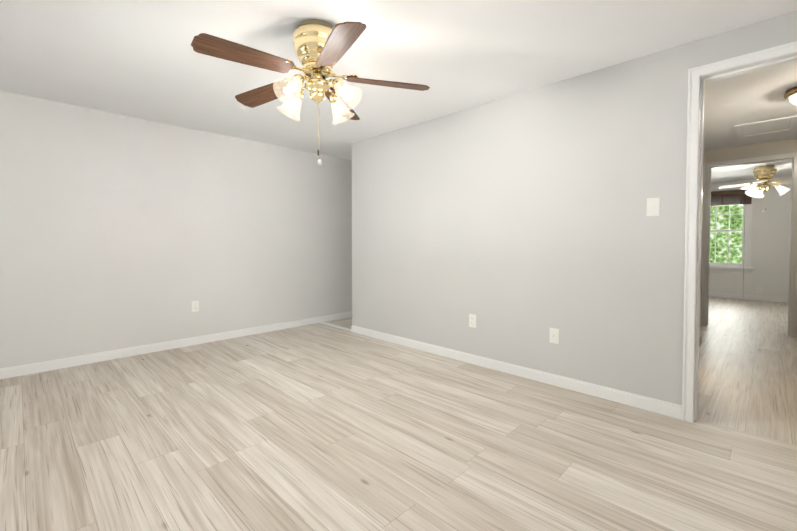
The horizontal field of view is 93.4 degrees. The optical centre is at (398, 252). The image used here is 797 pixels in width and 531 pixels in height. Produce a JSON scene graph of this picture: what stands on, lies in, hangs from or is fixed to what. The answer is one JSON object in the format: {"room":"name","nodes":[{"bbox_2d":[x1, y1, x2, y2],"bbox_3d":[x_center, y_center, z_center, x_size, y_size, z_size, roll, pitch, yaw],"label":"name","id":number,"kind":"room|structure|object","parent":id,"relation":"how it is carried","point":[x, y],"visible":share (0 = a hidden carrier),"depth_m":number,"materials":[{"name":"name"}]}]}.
{"room":"empty bedroom","nodes":[
{"label":"empty bedroom","id":0,"kind":"room"},
{"bbox_2d":[0,91,351,367],"bbox_3d":[-1.914,-0.165,4.333,0.115,2.290,4.783,1,2,45],"label":"wall","id":1,"kind":"structure","parent":0,"point":[118,231],"depth_m":3.71,"materials":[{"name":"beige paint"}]},
{"bbox_2d":[0,311,351,378],"bbox_3d":[-1.840,0.938,4.343,0.014,0.085,4.463,1,2,45],"label":"baseboard","id":2,"kind":"structure","parent":1,"relation":"attached to","point":[25,369],"depth_m":3.71,"materials":[{"name":"white paint"}]},
{"bbox_2d":[192,301,198,311],"bbox_3d":[-2.166,0.578,4.007,0.009,0.115,0.070,1,2,45],"label":"electrical outlet","id":3,"kind":"object","parent":1,"relation":"attached to","point":[195,306],"visible":1,"depth_m":4.00,"materials":[{"name":"beige plastic"}]},
{"bbox_2d":[0,297,796,530],"bbox_3d":[2.356,1.042,4.284,6.800,0.120,10.863,1,2,45],"label":"floor","id":4,"kind":"structure","parent":0,"point":[317,427],"depth_m":2.03,"materials":[{"name":"beige laminate"}]},
{"bbox_2d":[319,322,350,330],"bbox_3d":[-0.807,0.962,4.865,0.726,0.012,0.060,1,2,45],"label":"trim","id":5,"kind":"structure","parent":4,"relation":"on","point":[336,326],"depth_m":4.84,"materials":[{"name":"white paint"}]},
{"bbox_2d":[0,0,796,182],"bbox_3d":[2.356,-1.367,4.226,6.800,0.120,10.863,1,2,45],"label":"ceiling","id":6,"kind":"structure","parent":0,"point":[142,59],"depth_m":2.43,"materials":[{"name":"white paint"}]},
{"bbox_2d":[191,19,429,164],"bbox_3d":[-0.499,-0.880,2.115,1.246,0.753,1.200,1,2,45],"label":"ceiling fan","id":7,"kind":"object","parent":6,"relation":"hanging from","point":[321,47],"visible":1,"depth_m":2.02,"materials":[{"name":"brown wood"}]},
{"bbox_2d":[719,165,790,212],"bbox_3d":[5.729,-0.986,5.905,1.054,0.723,1.045,1,2,45],"label":"ceiling fan","id":8,"kind":"object","parent":6,"relation":"hanging from","point":[764,174],"visible":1,"depth_m":5.87,"materials":[{"name":"gold metal"}]},
{"bbox_2d":[734,115,796,137],"bbox_3d":[3.820,-1.294,3.905,0.460,0.012,0.610,1,2,45],"label":"attic hatch","id":9,"kind":"object","parent":6,"relation":"attached to","point":[777,125],"depth_m":3.88,"materials":[{"name":"white paint"}]},
{"bbox_2d":[784,87,796,105],"bbox_3d":[3.244,-1.189,2.895,0.384,0.174,0.384,1,2,45],"label":"light","id":10,"kind":"object","parent":6,"relation":"attached to","point":[790,95],"visible":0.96,"depth_m":2.95,"materials":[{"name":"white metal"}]},
{"bbox_2d":[352,11,796,404],"bbox_3d":[0.905,-0.138,3.199,4.015,2.290,0.115,1,2,45],"label":"wall","id":11,"kind":"structure","parent":0,"point":[519,225],"depth_m":2.87,"materials":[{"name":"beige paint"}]},
{"bbox_2d":[469,314,475,327],"bbox_3d":[0.663,0.617,3.368,0.070,0.115,0.009,1,2,45],"label":"electrical outlet","id":12,"kind":"object","parent":11,"relation":"attached to","point":[472,320],"visible":1,"depth_m":3.36,"materials":[{"name":"beige plastic"}]},
{"bbox_2d":[351,325,681,418],"bbox_3d":[0.586,0.959,3.448,3.248,0.085,0.014,1,2,45],"label":"baseboard","id":13,"kind":"structure","parent":11,"relation":"attached to","point":[643,402],"depth_m":2.91,"materials":[{"name":"white paint"}]},
{"bbox_2d":[549,328,558,343],"bbox_3d":[1.181,0.637,2.854,0.070,0.115,0.016,1,2,45],"label":"outlet","id":14,"kind":"object","parent":11,"relation":"attached to","point":[554,335],"visible":1,"depth_m":2.85,"materials":[{"name":"beige plastic"}]},
{"bbox_2d":[647,197,659,215],"bbox_3d":[1.623,-0.288,2.396,0.070,0.115,0.016,1,2,45],"label":"light switch","id":15,"kind":"object","parent":11,"relation":"attached to","point":[653,206],"visible":1,"depth_m":2.40,"materials":[{"name":"beige plastic"}]},
{"bbox_2d":[682,41,796,422],"bbox_3d":[2.075,-0.029,2.049,0.804,2.127,0.151,1,2,45],"label":"door frame","id":16,"kind":"structure","parent":11,"relation":"attached to","point":[699,77],"depth_m":2.25,"materials":[{"name":"white paint"}]},
{"bbox_2d":[699,129,703,336],"bbox_3d":[2.960,-0.152,3.810,0.115,2.290,0.750,1,2,45],"label":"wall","id":17,"kind":"structure","parent":0,"point":[701,230],"depth_m":4.01,"materials":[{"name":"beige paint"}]},
{"bbox_2d":[700,150,707,324],"bbox_3d":[4.033,-0.180,4.974,0.080,2.290,0.115,1,2,45],"label":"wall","id":18,"kind":"structure","parent":0,"point":[706,156],"depth_m":4.92,"materials":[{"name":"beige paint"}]},
{"bbox_2d":[709,176,791,296],"bbox_3d":[7.217,-0.223,6.782,2.820,2.290,0.160,1,2,45],"label":"wall","id":19,"kind":"structure","parent":0,"point":[770,254],"depth_m":7.01,"materials":[{"name":"paint"}]},
{"bbox_2d":[709,266,752,273],"bbox_3d":[6.401,0.344,7.449,0.920,0.115,0.097,1,2,45],"label":"window sill","id":20,"kind":"structure","parent":19,"relation":"attached to","point":[728,269],"depth_m":7.35,"materials":[{"name":"white paint"}]},
{"bbox_2d":[709,197,752,266],"bbox_3d":[6.459,-0.450,7.489,0.860,1.470,0.148,1,2,45],"label":"window","id":21,"kind":"structure","parent":19,"relation":"in","point":[743,247],"depth_m":7.26,"materials":[{"name":"white paint"}]},
{"bbox_2d":[711,189,751,205],"bbox_3d":[6.376,-1.060,7.391,0.860,0.285,0.079,1,2,45],"label":"window blind","id":22,"kind":"object","parent":21,"relation":"attached to","point":[730,197],"visible":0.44,"depth_m":7.29,"materials":[{"name":"brown wood"}]},
{"bbox_2d":[709,292,788,302],"bbox_3d":[6.842,0.866,7.055,3.700,0.100,0.014,1,2,45],"label":"baseboard","id":23,"kind":"structure","parent":19,"relation":"attached to","point":[750,297],"depth_m":7.18,"materials":[{"name":"white paint"}]},
{"bbox_2d":[708,138,796,162],"bbox_3d":[4.343,-1.217,4.644,0.790,0.200,0.115,1,2,45],"label":"wall","id":24,"kind":"structure","parent":0,"point":[758,150],"depth_m":4.58,"materials":[{"name":"beige paint"}]},
{"bbox_3d":[5.228,-0.152,3.798,1.695,2.290,0.115,1,2,45],"label":"wall","id":25,"kind":"structure","parent":0,"visible":0},
{"bbox_2d":[701,152,796,336],"bbox_3d":[4.343,-0.091,4.671,0.864,2.127,0.151,1,2,45],"label":"door frame","id":26,"kind":"structure","parent":25,"relation":"attached to","point":[792,309],"depth_m":4.54,"materials":[{"name":"paint"}]},
{"label":"outside","id":27,"kind":"structure","parent":0,"visible":0},
{"bbox_2d":[710,205,742,262],"bbox_3d":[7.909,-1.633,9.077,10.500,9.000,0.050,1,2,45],"label":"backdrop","id":28,"kind":"structure","parent":27,"point":[721,237],"depth_m":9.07,"materials":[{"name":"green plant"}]}
]}

